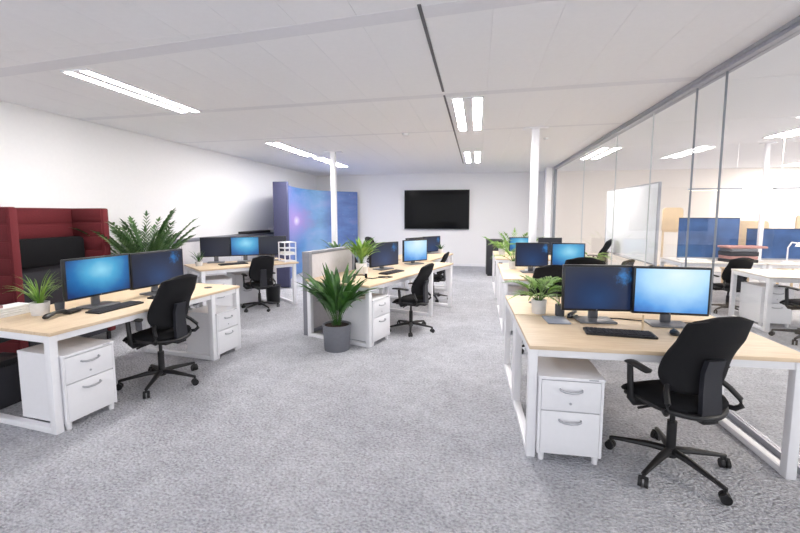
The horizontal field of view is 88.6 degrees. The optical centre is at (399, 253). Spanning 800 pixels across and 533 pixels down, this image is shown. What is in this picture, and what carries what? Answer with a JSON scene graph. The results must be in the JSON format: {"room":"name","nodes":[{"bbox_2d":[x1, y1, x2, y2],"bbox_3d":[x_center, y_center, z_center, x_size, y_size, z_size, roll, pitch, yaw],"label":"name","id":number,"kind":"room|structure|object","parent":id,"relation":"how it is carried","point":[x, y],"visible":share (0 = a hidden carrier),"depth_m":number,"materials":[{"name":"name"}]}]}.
{"room":"open-plan office","nodes":[
{"label":"open-plan office","id":0,"kind":"room"},
{"bbox_2d":[0,101,316,253],"bbox_3d":[-4.133,-0.414,5.658,0.120,2.880,15.620,1,6,11],"label":"wall","id":1,"kind":"structure","parent":0,"point":[48,160],"depth_m":6.04,"materials":[{"name":"paint"}]},
{"bbox_2d":[178,123,623,142],"bbox_3d":[-0.384,-1.822,6.250,6.987,0.011,0.080,1,6,13],"label":"trim","id":2,"kind":"structure","parent":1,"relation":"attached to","point":[605,123],"depth_m":6.19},
{"bbox_2d":[0,264,799,532],"bbox_3d":[3.074,1.190,4.440,14.750,0.080,15.600,1,6,11],"label":"floor","id":3,"kind":"structure","parent":0,"point":[281,432],"depth_m":2.73,"materials":[{"name":"grey carpet"}]},
{"bbox_2d":[0,352,21,409],"bbox_3d":[-3.319,1.056,3.377,0.258,0.390,0.308,1,6,11],"label":"trunk","id":4,"kind":"object","parent":3,"relation":"on","point":[10,390],"visible":0.59,"depth_m":3.36,"materials":[{"name":"grey fabric"}]},
{"bbox_2d":[0,207,115,352],"bbox_3d":[-3.984,0.304,4.672,0.540,1.640,1.126,1,6,11],"label":"booth","id":5,"kind":"object","parent":3,"relation":"on","point":[33,241],"visible":0.44,"depth_m":4.64,"materials":[{"name":"red fabric"}]},
{"bbox_2d":[22,265,62,304],"bbox_3d":[-4.090,0.349,4.696,0.155,0.535,0.910,1,6,11],"label":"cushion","id":6,"kind":"object","parent":5,"relation":"on","point":[38,274],"depth_m":4.65,"materials":[{"name":"grey fabric"}]},
{"bbox_2d":[19,236,84,268],"bbox_3d":[-4.033,-0.016,4.651,0.160,0.320,0.870,1,6,11],"label":"cushion","id":7,"kind":"object","parent":5,"relation":"on","point":[36,253],"depth_m":4.63,"materials":[{"name":"black fabric"}]},
{"bbox_2d":[17,336,116,429],"bbox_3d":[-2.559,0.989,3.191,0.497,0.560,0.389,2,6,17],"label":"drawer pedestal","id":8,"kind":"object","parent":3,"relation":"on","point":[86,365],"visible":0.98,"depth_m":3.06,"materials":[{"name":"white paint"}]},
{"bbox_2d":[0,283,240,434],"bbox_3d":[-2.622,0.817,3.977,1.000,0.751,2.000,2,6,17],"label":"office desk","id":9,"kind":"object","parent":3,"relation":"on","point":[26,327],"visible":0.76,"depth_m":3.22,"materials":[{"name":"brown wood"}]},
{"bbox_2d":[0,302,30,318],"bbox_3d":[-3.236,0.474,3.298,0.182,0.074,0.415,1,6,15],"label":"paper stack","id":10,"kind":"object","parent":9,"relation":"on","point":[13,309],"visible":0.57,"depth_m":3.35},
{"bbox_2d":[2,269,68,315],"bbox_3d":[-2.977,0.317,3.362,0.484,0.375,0.437,2,6,22],"label":"potted plant","id":11,"kind":"object","parent":9,"relation":"on","point":[39,307],"visible":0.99,"depth_m":3.34,"materials":[{"name":"green plant"}]},
{"bbox_2d":[42,308,83,318],"bbox_3d":[-2.750,0.475,3.393,0.081,0.051,0.445,0,6,-3],"label":"desk phone","id":12,"kind":"object","parent":9,"relation":"on","point":[72,310],"visible":0.97,"depth_m":3.33,"materials":[{"name":"black plastic"}]},
{"bbox_2d":[60,253,130,309],"bbox_3d":[-2.716,0.248,3.677,0.190,0.450,0.600,2,6,16],"label":"monitor","id":13,"kind":"object","parent":9,"relation":"on","point":[93,277],"visible":0.94,"depth_m":3.63,"materials":[{"name":"black"}]},
{"bbox_2d":[85,301,143,313],"bbox_3d":[-2.502,0.470,3.613,0.150,0.022,0.440,1,6,14],"label":"keyboard","id":14,"kind":"object","parent":9,"relation":"on","point":[109,308],"visible":1,"depth_m":3.55,"materials":[{"name":"black plastic"}]},
{"bbox_2d":[129,248,183,295],"bbox_3d":[-2.543,0.193,4.281,0.190,0.445,0.630,2,6,18],"label":"monitor","id":15,"kind":"object","parent":9,"relation":"on","point":[150,268],"visible":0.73,"depth_m":4.21,"materials":[{"name":"black"}]},
{"bbox_2d":[70,209,199,330],"bbox_3d":[-3.399,0.211,5.554,1.345,1.656,1.488,2,6,15],"label":"palm","id":16,"kind":"object","parent":3,"relation":"on","point":[158,243],"visible":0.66,"depth_m":5.42,"materials":[{"name":"plant"}]},
{"bbox_2d":[135,318,150,330],"bbox_3d":[-3.437,0.724,5.626,0.398,0.620,0.398,1,6,11],"label":"pot","id":17,"kind":"object","parent":3,"relation":"on","point":[138,325],"depth_m":5.48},
{"bbox_2d":[116,274,199,398],"bbox_3d":[-2.202,0.692,3.797,0.698,1.035,0.702,2,6,17],"label":"chair","id":18,"kind":"object","parent":3,"relation":"on","point":[167,315],"visible":1,"depth_m":3.65,"materials":[{"name":"fabric"}]},
{"bbox_2d":[177,237,215,304],"bbox_3d":[-3.635,0.311,7.202,0.306,1.140,0.860,1,6,11],"label":"base cabinet","id":19,"kind":"object","parent":3,"relation":"on","point":[192,245],"visible":0.19,"depth_m":6.97,"materials":[{"name":"laminate"}]},
{"bbox_2d":[186,305,239,358],"bbox_3d":[-2.098,0.878,4.636,0.447,0.504,0.350,2,6,17],"label":"drawer pedestal","id":20,"kind":"object","parent":3,"relation":"on","point":[227,318],"visible":0.88,"depth_m":4.51,"materials":[{"name":"white paint"}]},
{"bbox_2d":[198,275,232,306],"bbox_3d":[-2.947,0.664,6.563,0.389,0.560,0.497,-5,7,-40],"label":"drawer pedestal","id":21,"kind":"object","parent":3,"relation":"on","point":[227,300],"visible":0.37,"depth_m":6.45,"materials":[{"name":"white paint"}]},
{"bbox_2d":[210,235,241,275],"bbox_3d":[-3.475,0.230,8.047,0.306,1.140,0.860,1,6,11],"label":"base cabinet","id":22,"kind":"object","parent":3,"relation":"on","point":[227,258],"visible":0.15,"depth_m":8.02,"materials":[{"name":"laminate"}]},
{"bbox_2d":[184,258,298,309],"bbox_3d":[-2.651,0.533,6.957,1.600,0.745,0.900,-5,7,-40],"label":"office desk","id":23,"kind":"object","parent":3,"relation":"on","point":[206,268],"visible":0.62,"depth_m":6.72,"materials":[{"name":"brown wood"}]},
{"bbox_2d":[200,237,230,262],"bbox_3d":[-3.138,-0.063,6.984,0.475,0.435,0.190,-2,6,-20],"label":"monitor","id":24,"kind":"object","parent":23,"relation":"on","point":[216,247],"visible":0.95,"depth_m":6.95,"materials":[{"name":"black"}]},
{"bbox_2d":[230,236,259,261],"bbox_3d":[-2.707,-0.080,7.166,0.475,0.435,0.190,-2,6,-20],"label":"monitor","id":25,"kind":"object","parent":23,"relation":"on","point":[245,246],"visible":0.85,"depth_m":7.13,"materials":[{"name":"black"}]},
{"bbox_2d":[259,236,285,260],"bbox_3d":[-2.279,-0.096,7.329,0.475,0.435,0.190,-2,6,-20],"label":"monitor","id":26,"kind":"object","parent":23,"relation":"on","point":[268,245],"visible":0.71,"depth_m":7.28,"materials":[{"name":"black"}]},
{"bbox_2d":[278,241,296,261],"bbox_3d":[-1.967,-0.032,7.156,0.220,0.342,0.260,-5,7,-40],"label":"paper tray","id":27,"kind":"object","parent":23,"relation":"on","point":[284,252],"visible":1,"depth_m":7.12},
{"bbox_2d":[226,271,258,303],"bbox_3d":[-2.730,0.609,7.139,0.389,0.560,0.497,-5,7,-40],"label":"drawer pedestal","id":28,"kind":"object","parent":3,"relation":"on","point":[249,295],"visible":0.37,"depth_m":6.96,"materials":[{"name":"white paint"}]},
{"bbox_2d":[241,256,279,312],"bbox_3d":[-2.311,0.467,6.777,0.617,0.911,0.614,-4,7,-37],"label":"chair","id":29,"kind":"object","parent":3,"relation":"on","point":[261,272],"visible":1,"depth_m":6.60,"materials":[{"name":"fabric"}]},
{"bbox_2d":[266,284,280,303],"bbox_3d":[-2.251,0.718,7.277,0.274,0.316,0.274,1,6,11],"label":"waste bin","id":30,"kind":"object","parent":3,"relation":"on","point":[273,292],"visible":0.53,"depth_m":7.18,"materials":[{"name":"black plastic"}]},
{"bbox_2d":[273,181,357,287],"bbox_3d":[-2.235,-0.581,10.731,0.969,2.240,4.290,1,6,14],"label":"wall","id":31,"kind":"structure","parent":3,"relation":"on","point":[303,216],"depth_m":11.23,"materials":[{"name":"blue paint"}]},
{"bbox_2d":[302,246,354,335],"bbox_3d":[-0.968,0.476,5.748,0.115,1.090,1.080,3,6,26],"label":"screen","id":32,"kind":"object","parent":3,"relation":"on","point":[338,257],"visible":0.54,"depth_m":5.45,"materials":[{"name":"grey fabric"}]},
{"bbox_2d":[324,151,342,244],"bbox_3d":[-1.299,-0.600,8.110,0.323,2.780,0.171,1,6,11],"label":"pole","id":33,"kind":"object","parent":3,"relation":"on","point":[333,169],"visible":0.56,"depth_m":8.02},
{"bbox_2d":[294,262,383,352],"bbox_3d":[-0.705,0.598,4.765,1.072,1.036,0.858,0,6,-4],"label":"floor plant","id":34,"kind":"object","parent":3,"relation":"on","point":[333,296],"visible":1,"depth_m":4.65,"materials":[{"name":"green plant"}]},
{"bbox_2d":[342,293,389,345],"bbox_3d":[-0.408,0.804,5.106,0.497,0.560,0.389,3,6,30],"label":"drawer pedestal","id":35,"kind":"object","parent":3,"relation":"on","point":[356,315],"visible":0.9,"depth_m":4.96,"materials":[{"name":"white paint"}]},
{"bbox_2d":[306,260,452,347],"bbox_3d":[-0.152,0.616,6.100,0.980,0.745,2.550,3,6,30],"label":"office desk","id":36,"kind":"object","parent":3,"relation":"on","point":[410,272],"visible":0.52,"depth_m":5.44,"materials":[{"name":"brown wood"}]},
{"bbox_2d":[344,237,383,273],"bbox_3d":[-0.515,0.001,5.745,0.639,0.547,0.658,1,6,11],"label":"potted plant","id":37,"kind":"object","parent":36,"relation":"on","point":[361,250],"visible":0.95,"depth_m":5.68,"materials":[{"name":"green plant"}]},
{"bbox_2d":[369,241,397,270],"bbox_3d":[-0.250,0.034,6.134,0.190,0.405,0.580,5,8,43],"label":"monitor","id":38,"kind":"object","parent":36,"relation":"on","point":[387,255],"visible":0.88,"depth_m":6.10,"materials":[{"name":"black"}]},
{"bbox_2d":[402,239,426,264],"bbox_3d":[0.236,-0.028,6.779,0.500,0.405,0.190,-4,7,-36],"label":"monitor","id":39,"kind":"object","parent":36,"relation":"on","point":[412,250],"visible":1,"depth_m":6.74,"materials":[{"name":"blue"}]},
{"bbox_2d":[390,263,434,336],"bbox_3d":[0.168,0.578,5.521,0.628,0.932,0.631,3,6,29],"label":"chair","id":40,"kind":"object","parent":3,"relation":"on","point":[419,289],"visible":0.93,"depth_m":5.36,"materials":[{"name":"black plastic"}]},
{"bbox_2d":[385,253,452,298],"bbox_3d":[0.407,0.416,8.176,0.900,0.745,1.500,2,6,24],"label":"office desk","id":41,"kind":"object","parent":3,"relation":"on","point":[436,257],"visible":0.22,"depth_m":8.39,"materials":[{"name":"brown wood"}]},
{"bbox_2d":[423,236,439,253],"bbox_3d":[0.646,-0.183,8.625,0.515,0.360,0.190,-5,7,-42],"label":"monitor","id":42,"kind":"object","parent":41,"relation":"on","point":[432,241],"visible":0.71,"depth_m":8.61,"materials":[{"name":"black"}]},
{"bbox_2d":[428,252,449,301],"bbox_3d":[0.629,0.404,7.546,0.600,0.890,0.603,2,6,17],"label":"chair","id":43,"kind":"object","parent":3,"relation":"on","point":[438,277],"visible":0.47,"depth_m":7.41,"materials":[{"name":"black plastic"}]},
{"bbox_2d":[485,239,502,275],"bbox_3d":[2.451,0.092,10.706,0.420,0.905,0.784,1,6,11],"label":"base cabinet","id":44,"kind":"object","parent":3,"relation":"on","point":[490,248],"visible":0.38,"depth_m":10.35,"materials":[{"name":"black plastic"}]},
{"bbox_2d":[482,228,544,250],"bbox_3d":[2.738,0.001,9.837,1.368,1.252,1.368,-4,7,-36],"label":"potted palm","id":45,"kind":"object","parent":3,"relation":"on","point":[514,233],"visible":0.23,"depth_m":9.96,"materials":[{"name":"plant"}]},
{"bbox_2d":[499,270,532,334],"bbox_3d":[2.181,0.668,5.555,1.580,0.745,0.820,1,6,10],"label":"office desk","id":46,"kind":"object","parent":3,"relation":"on","point":[505,275],"visible":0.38,"depth_m":5.52,"materials":[{"name":"brown wood"}]},
{"bbox_2d":[515,242,548,272],"bbox_3d":[1.859,0.056,5.800,0.450,0.425,0.190,1,6,6],"label":"monitor","id":47,"kind":"object","parent":46,"relation":"on","point":[530,255],"visible":0.88,"depth_m":5.76,"materials":[{"name":"black"}]},
{"bbox_2d":[550,243,584,264],"bbox_3d":[2.331,0.065,5.714,0.450,0.425,0.190,1,6,6],"label":"monitor","id":48,"kind":"object","parent":46,"relation":"on","point":[560,252],"visible":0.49,"depth_m":5.67,"materials":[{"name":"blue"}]},
{"bbox_2d":[508,286,528,330],"bbox_3d":[1.626,0.765,5.516,0.389,0.560,0.497,1,6,10],"label":"drawer pedestal","id":49,"kind":"object","parent":3,"relation":"on","point":[511,289],"visible":0.05,"depth_m":5.44,"materials":[{"name":"white paint"}]},
{"bbox_2d":[492,251,550,297],"bbox_3d":[2.671,0.401,8.325,1.500,0.745,1.600,1,6,11],"label":"office desk","id":50,"kind":"object","parent":3,"relation":"on","point":[497,259],"visible":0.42,"depth_m":7.81,"materials":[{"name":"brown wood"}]},
{"bbox_2d":[509,237,527,253],"bbox_3d":[2.477,-0.159,8.431,0.460,0.350,0.190,1,6,9],"label":"monitor","id":51,"kind":"object","parent":50,"relation":"on","point":[514,239],"visible":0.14,"depth_m":8.40,"materials":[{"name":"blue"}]},
{"bbox_2d":[538,237,561,254],"bbox_3d":[3.037,-0.149,8.326,0.460,0.350,0.190,1,6,9],"label":"monitor","id":52,"kind":"object","parent":50,"relation":"on","point":[540,239],"visible":0.45,"depth_m":8.28,"materials":[{"name":"black"}]},
{"bbox_2d":[497,263,549,313],"bbox_3d":[2.341,0.589,6.377,1.580,0.745,0.820,1,6,10],"label":"office desk","id":53,"kind":"object","parent":3,"relation":"on","point":[501,266],"visible":0.15,"depth_m":6.72,"materials":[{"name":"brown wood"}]},
{"bbox_2d":[490,248,516,268],"bbox_3d":[1.713,0.077,6.178,0.513,0.312,0.595,-2,6,-23],"label":"potted palm","id":54,"kind":"object","parent":53,"relation":"on","point":[512,261],"visible":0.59,"depth_m":6.16,"materials":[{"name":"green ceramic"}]},
{"bbox_2d":[523,126,549,270],"bbox_3d":[1.923,-0.763,5.901,0.340,2.033,0.180,1,6,11],"label":"pole","id":55,"kind":"object","parent":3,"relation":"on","point":[535,139],"visible":0.73,"depth_m":5.83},
{"bbox_2d":[520,265,561,353],"bbox_3d":[1.688,0.606,4.691,0.702,1.035,0.698,0,6,5],"label":"chair","id":56,"kind":"object","parent":3,"relation":"on","point":[548,270],"visible":0.13,"depth_m":4.40,"materials":[{"name":"black plastic"}]},
{"bbox_2d":[535,356,604,464],"bbox_3d":[1.101,1.029,2.776,0.389,0.560,0.497,1,6,10],"label":"drawer pedestal","id":57,"kind":"object","parent":3,"relation":"on","point":[570,391],"visible":0.88,"depth_m":2.57,"materials":[{"name":"white paint"}]},
{"bbox_2d":[565,257,604,264],"bbox_3d":[2.202,0.555,4.952,0.736,1.087,0.732,2,6,19],"label":"chair","id":58,"kind":"object","parent":3,"relation":"on","point":[579,260],"visible":0.03,"depth_m":4.60,"materials":[{"name":"black plastic"}]},
{"bbox_2d":[587,239,611,264],"bbox_3d":[4.007,0.221,8.468,0.725,1.076,0.730,4,7,38],"label":"chair","id":59,"kind":"object","parent":3,"relation":"on","point":[608,243],"visible":0.25,"depth_m":8.20,"materials":[{"name":"fabric"}]},
{"bbox_2d":[504,295,715,399],"bbox_3d":[1.794,0.844,3.700,1.585,0.751,0.800,1,6,9],"label":"office desk","id":60,"kind":"object","parent":3,"relation":"on","point":[517,305],"visible":0.36,"depth_m":3.53,"materials":[{"name":"brown wood"}]},
{"bbox_2d":[502,275,561,313],"bbox_3d":[1.145,0.349,3.447,0.590,0.294,0.591,1,6,11],"label":"potted palm","id":61,"kind":"object","parent":60,"relation":"on","point":[538,305],"visible":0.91,"depth_m":3.41,"materials":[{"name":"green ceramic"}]},
{"bbox_2d":[531,298,546,313],"bbox_3d":[1.162,0.441,3.432,0.123,0.115,0.123,1,6,11],"label":"pot","id":62,"kind":"object","parent":61,"relation":"attached to","point":[538,305],"depth_m":3.39,"materials":[{"name":"white ceramic"}]},
{"bbox_2d":[604,182,661,265],"bbox_3d":[4.282,-0.207,7.737,0.400,2.070,2.630,1,6,11],"label":"whiteboard","id":63,"kind":"object","parent":3,"relation":"on","point":[631,203],"visible":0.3,"depth_m":7.33,"materials":[{"name":"ceramic"}]},
{"bbox_2d":[513,315,799,479],"bbox_3d":[1.663,0.922,2.889,1.585,0.751,0.800,1,6,9],"label":"office desk","id":64,"kind":"object","parent":3,"relation":"on","point":[541,338],"visible":0.65,"depth_m":2.60,"materials":[{"name":"brown wood"}]},
{"bbox_2d":[542,316,570,323],"bbox_3d":[1.213,0.516,3.187,0.170,0.012,0.220,1,6,7],"label":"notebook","id":65,"kind":"object","parent":64,"relation":"on","point":[549,319],"visible":1,"depth_m":3.15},
{"bbox_2d":[561,264,633,323],"bbox_3d":[1.507,0.303,3.160,0.515,0.440,0.190,0,6,5],"label":"monitor","id":66,"kind":"object","parent":64,"relation":"on","point":[592,289],"visible":0.96,"depth_m":3.12,"materials":[{"name":"black"}]},
{"bbox_2d":[583,327,657,339],"bbox_3d":[1.510,0.546,2.827,0.440,0.022,0.150,1,6,15],"label":"keyboard","id":67,"kind":"object","parent":64,"relation":"on","point":[642,334],"visible":1,"depth_m":2.79,"materials":[{"name":"black plastic"}]},
{"bbox_2d":[630,266,711,328],"bbox_3d":[1.994,0.314,3.042,0.515,0.440,0.190,1,6,11],"label":"monitor","id":68,"kind":"object","parent":64,"relation":"on","point":[666,291],"visible":0.91,"depth_m":3.00,"materials":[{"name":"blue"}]},
{"bbox_2d":[650,208,683,266],"bbox_3d":[5.613,-0.111,8.663,0.380,1.700,0.475,1,6,11],"label":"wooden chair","id":69,"kind":"object","parent":3,"relation":"on","point":[670,217],"visible":0.52,"depth_m":8.38,"materials":[{"name":"brown wood"}]},
{"bbox_2d":[604,316,753,505],"bbox_3d":[1.698,0.817,2.495,0.702,1.035,0.698,-1,6,-8],"label":"chair","id":70,"kind":"object","parent":3,"relation":"on","point":[692,372],"visible":1,"depth_m":2.29,"materials":[{"name":"fabric"}]},
{"bbox_2d":[660,257,766,300],"bbox_3d":[5.531,0.492,7.359,1.280,0.750,0.850,1,6,11],"label":"office desk","id":71,"kind":"object","parent":3,"relation":"on","point":[671,260],"visible":0.43,"depth_m":7.01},
{"bbox_2d":[676,218,739,258],"bbox_3d":[5.661,-0.281,7.541,0.980,0.751,0.050,1,6,11],"label":"screen","id":72,"kind":"object","parent":71,"relation":"on","point":[701,230],"visible":0.7,"depth_m":7.53,"materials":[{"name":"blue fabric"}]},
{"bbox_2d":[717,245,767,262],"bbox_3d":[5.879,0.006,7.055,0.620,0.275,0.300,0,6,3],"label":"books","id":73,"kind":"object","parent":71,"relation":"on","point":[728,252],"visible":0.87,"depth_m":6.91,"materials":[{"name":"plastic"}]},
{"bbox_2d":[718,255,757,259],"bbox_3d":[5.819,0.063,7.064,0.440,0.050,0.300,0,6,3],"label":"tray","id":74,"kind":"object","parent":73,"relation":"on","point":[720,257],"depth_m":6.92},
{"bbox_2d":[718,258,757,262],"bbox_3d":[5.819,0.117,7.069,0.460,0.050,0.300,0,6,3],"label":"tray","id":75,"kind":"object","parent":73,"relation":"on","point":[719,259],"depth_m":6.98,"materials":[{"name":"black plastic"}]},
{"bbox_2d":[718,251,758,255],"bbox_3d":[5.819,-0.002,7.057,0.460,0.070,0.300,0,6,3],"label":"tray","id":76,"kind":"object","parent":73,"relation":"on","point":[720,253],"depth_m":6.91,"materials":[{"name":"grey"}]},
{"bbox_2d":[720,247,757,251],"bbox_3d":[5.819,-0.067,7.051,0.420,0.050,0.300,0,6,3],"label":"tray","id":77,"kind":"object","parent":73,"relation":"on","point":[724,249],"depth_m":6.91,"materials":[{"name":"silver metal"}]},
{"bbox_2d":[717,245,767,248],"bbox_3d":[5.879,-0.114,7.044,0.620,0.035,0.300,0,6,3],"label":"tray","id":78,"kind":"object","parent":73,"relation":"on","point":[721,246],"depth_m":6.91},
{"bbox_2d":[712,257,753,313],"bbox_3d":[5.284,0.488,6.558,0.617,0.911,0.614,0,6,3],"label":"chair","id":79,"kind":"object","parent":3,"relation":"on","point":[743,262],"visible":0.53,"depth_m":6.39,"materials":[{"name":"fabric"}]},
{"bbox_2d":[720,221,768,282],"bbox_3d":[6.883,0.061,8.235,0.550,1.440,0.475,1,6,11],"label":"wooden chair","id":80,"kind":"object","parent":3,"relation":"on","point":[744,225],"visible":0.26,"depth_m":7.98,"materials":[{"name":"brown wood"}]},
{"bbox_2d":[728,269,799,331],"bbox_3d":[6.228,0.663,5.608,2.600,0.745,0.850,1,6,11],"label":"office desk","id":81,"kind":"object","parent":3,"relation":"on","point":[769,276],"visible":0.84,"depth_m":5.62,"materials":[{"name":"metal"}]},
{"bbox_2d":[739,282,793,327],"bbox_3d":[5.254,0.729,5.889,0.389,0.560,0.497,1,6,11],"label":"drawer pedestal","id":82,"kind":"object","parent":3,"relation":"on","point":[752,294],"visible":0.66,"depth_m":5.74,"materials":[{"name":"white paint"}]},
{"bbox_2d":[756,142,776,260],"bbox_3d":[6.293,-0.881,7.108,0.204,2.028,0.108,1,6,11],"label":"pole","id":83,"kind":"object","parent":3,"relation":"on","point":[767,144],"visible":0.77,"depth_m":7.08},
{"bbox_2d":[736,260,799,297],"bbox_3d":[7.025,0.519,7.079,1.700,0.750,0.850,1,6,11],"label":"office desk","id":84,"kind":"object","parent":3,"relation":"on","point":[771,264],"visible":0.31,"depth_m":6.82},
{"bbox_2d":[746,228,799,259],"bbox_3d":[6.918,-0.163,7.314,1.300,0.561,0.050,1,6,11],"label":"screen","id":85,"kind":"object","parent":84,"relation":"on","point":[777,240],"visible":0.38,"depth_m":7.33,"materials":[{"name":"blue fabric"}]},
{"bbox_2d":[768,285,799,345],"bbox_3d":[5.066,0.575,5.011,0.702,1.035,0.698,0,6,1],"label":"chair","id":86,"kind":"object","parent":3,"relation":"on","point":[793,304],"visible":1,"depth_m":5.07,"materials":[{"name":"black plastic"}]},
{"bbox_2d":[0,0,799,175],"bbox_3d":[3.074,-1.677,4.164,14.750,0.120,15.600,1,6,11],"label":"ceiling","id":87,"kind":"structure","parent":0,"point":[556,42],"depth_m":3.68,"materials":[{"name":"paint"}]},
{"bbox_2d":[60,68,201,112],"bbox_3d":[-2.611,-1.609,4.157,0.274,0.013,1.454,1,6,11],"label":"recessed light","id":88,"kind":"object","parent":87,"relation":"in","point":[86,74],"visible":1,"depth_m":3.96,"materials":[{"name":"white paint"}]},
{"bbox_2d":[0,0,553,76],"bbox_3d":[-1.035,-1.490,2.812,7.031,0.012,0.159,2,6,16],"label":"beam","id":89,"kind":"structure","parent":87,"relation":"attached to","point":[464,6],"depth_m":2.74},
{"bbox_2d":[265,142,315,156],"bbox_3d":[-2.012,-1.956,7.757,0.244,0.013,1.724,1,6,11],"label":"recessed light","id":90,"kind":"object","parent":87,"relation":"in","point":[276,144],"visible":1,"depth_m":7.65,"materials":[{"name":"white paint"}]},
{"bbox_2d":[276,143,313,155],"bbox_3d":[-1.943,-1.952,7.744,0.066,0.007,1.680,1,6,11],"label":"diffuser","id":91,"kind":"object","parent":90,"relation":"attached to","point":[280,144],"depth_m":7.65,"materials":[{"name":"white"}]},
{"bbox_2d":[75,76,700,120],"bbox_3d":[-0.720,-1.651,4.475,6.993,0.012,0.120,1,6,13],"label":"trim","id":92,"kind":"structure","parent":87,"relation":"attached to","point":[684,78],"depth_m":4.24,"materials":[{"name":"metal"}]},
{"bbox_2d":[417,4,443,91],"bbox_3d":[0.269,-1.525,3.217,0.022,0.011,1.720,1,6,11],"label":"trim","id":93,"kind":"structure","parent":87,"relation":"attached to","point":[418,5],"depth_m":2.89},
{"bbox_2d":[451,96,483,130],"bbox_3d":[0.855,-1.699,5.082,0.344,0.013,1.684,1,6,11],"label":"recessed light","id":94,"kind":"object","parent":87,"relation":"in","point":[468,111],"visible":1,"depth_m":4.86,"materials":[{"name":"white paint"}]},
{"bbox_2d":[453,99,465,130],"bbox_3d":[0.755,-1.698,5.102,0.096,0.007,1.640,1,6,11],"label":"diffuser","id":95,"kind":"object","parent":94,"relation":"attached to","point":[459,105],"depth_m":4.91,"materials":[{"name":"white"}]},
{"bbox_2d":[473,98,481,129],"bbox_3d":[0.956,-1.694,5.064,0.096,0.007,1.640,1,6,11],"label":"diffuser","id":96,"kind":"object","parent":94,"relation":"attached to","point":[477,102],"depth_m":4.93,"materials":[{"name":"white"}]},
{"bbox_2d":[463,151,480,162],"bbox_3d":[1.560,-2.055,8.784,0.344,0.013,1.674,1,6,11],"label":"recessed light","id":97,"kind":"object","parent":87,"relation":"in","point":[472,156],"visible":1,"depth_m":8.58,"materials":[{"name":"white paint"}]},
{"bbox_2d":[579,147,622,159],"bbox_3d":[4.003,-2.004,8.251,0.364,0.013,1.624,1,6,11],"label":"recessed light","id":98,"kind":"object","parent":87,"relation":"in","point":[602,151],"visible":1,"depth_m":8.02,"materials":[{"name":"white paint"}]},
{"bbox_2d":[581,148,606,159],"bbox_3d":[3.896,-2.003,8.271,0.102,0.007,1.580,1,6,11],"label":"diffuser","id":99,"kind":"object","parent":98,"relation":"attached to","point":[600,150],"depth_m":8.16,"materials":[{"name":"beige"}]},
{"bbox_2d":[593,148,618,158],"bbox_3d":[4.110,-1.999,8.231,0.102,0.007,1.580,1,6,11],"label":"diffuser","id":100,"kind":"object","parent":98,"relation":"attached to","point":[611,150],"depth_m":8.15,"materials":[{"name":"beige"}]},
{"bbox_2d":[688,142,742,190],"bbox_3d":[5.410,-1.486,7.012,0.800,0.806,0.090,1,6,11],"label":"pendant light","id":101,"kind":"object","parent":87,"relation":"hanging from","point":[693,189],"visible":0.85,"depth_m":7.02,"materials":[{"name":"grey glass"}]},
{"bbox_2d":[762,127,799,137],"bbox_3d":[5.778,-1.757,5.690,0.364,0.013,1.624,1,6,11],"label":"recessed light","id":102,"kind":"object","parent":87,"relation":"in","point":[796,131],"visible":1,"depth_m":6.20,"materials":[{"name":"white paint"}]},
{"bbox_2d":[549,167,557,263],"bbox_3d":[4.127,-0.907,11.297,0.100,2.780,1.200,1,6,11],"label":"wall","id":103,"kind":"structure","parent":0,"point":[553,167],"depth_m":10.70,"materials":[{"name":"paint"}]},
{"bbox_2d":[543,167,552,263],"bbox_3d":[3.910,-0.869,10.908,0.160,2.780,0.250,1,6,11],"label":"trim","id":104,"kind":"structure","parent":103,"relation":"attached to","point":[548,170],"depth_m":10.76,"materials":[{"name":"white paint"}]},
{"bbox_2d":[552,169,556,237],"bbox_3d":[4.010,-0.823,10.684,0.060,2.730,0.060,1,6,11],"label":"trim","id":105,"kind":"structure","parent":103,"relation":"attached to","point":[555,170],"depth_m":10.62,"materials":[{"name":"grey metal"}]},
{"bbox_2d":[611,134,617,264],"bbox_3d":[3.300,-0.476,6.923,0.013,2.670,1.838,1,6,11],"label":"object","id":106,"kind":"structure","parent":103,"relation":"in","point":[617,134],"depth_m":5.98,"materials":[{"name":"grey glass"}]},
{"bbox_2d":[644,113,654,265],"bbox_3d":[3.015,-0.331,5.416,0.013,2.670,1.238,1,6,11],"label":"window frame","id":107,"kind":"structure","parent":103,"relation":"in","point":[653,113],"depth_m":4.76,"materials":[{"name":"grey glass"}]},
{"bbox_2d":[554,15,799,168],"bbox_3d":[2.689,-1.533,3.587,0.100,0.075,14.300,1,6,11],"label":"trim","id":108,"kind":"structure","parent":103,"relation":"attached to","point":[791,29],"depth_m":3.48,"materials":[{"name":"grey metal"}]},
{"bbox_2d":[684,88,698,266],"bbox_3d":[2.812,-0.227,4.344,0.014,2.670,0.951,1,6,11],"label":"window frame","id":109,"kind":"structure","parent":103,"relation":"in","point":[697,89],"depth_m":3.83,"materials":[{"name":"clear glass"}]},
{"bbox_2d":[709,71,728,314],"bbox_3d":[2.682,-0.161,3.654,0.014,2.670,0.461,1,6,11],"label":"window frame","id":110,"kind":"structure","parent":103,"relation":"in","point":[727,72],"depth_m":3.39,"materials":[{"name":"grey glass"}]},
{"bbox_2d":[727,410,799,474],"bbox_3d":[2.694,1.184,3.847,0.040,0.045,14.300,1,6,11],"label":"trim","id":111,"kind":"structure","parent":103,"relation":"attached to","point":[766,442],"depth_m":2.86,"materials":[{"name":"grey metal"}]},
{"bbox_2d":[317,167,799,271],"bbox_3d":[4.509,-1.014,11.889,14.550,2.880,0.120,1,6,11],"label":"wall","id":112,"kind":"structure","parent":0,"point":[782,209],"depth_m":11.78,"materials":[{"name":"paint"}]},
{"bbox_2d":[404,190,469,229],"bbox_3d":[1.104,-1.323,12.397,1.960,1.182,0.088,1,6,11],"label":"television","id":113,"kind":"object","parent":112,"relation":"attached to","point":[423,209],"visible":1,"depth_m":12.35,"materials":[{"name":"black glass"}]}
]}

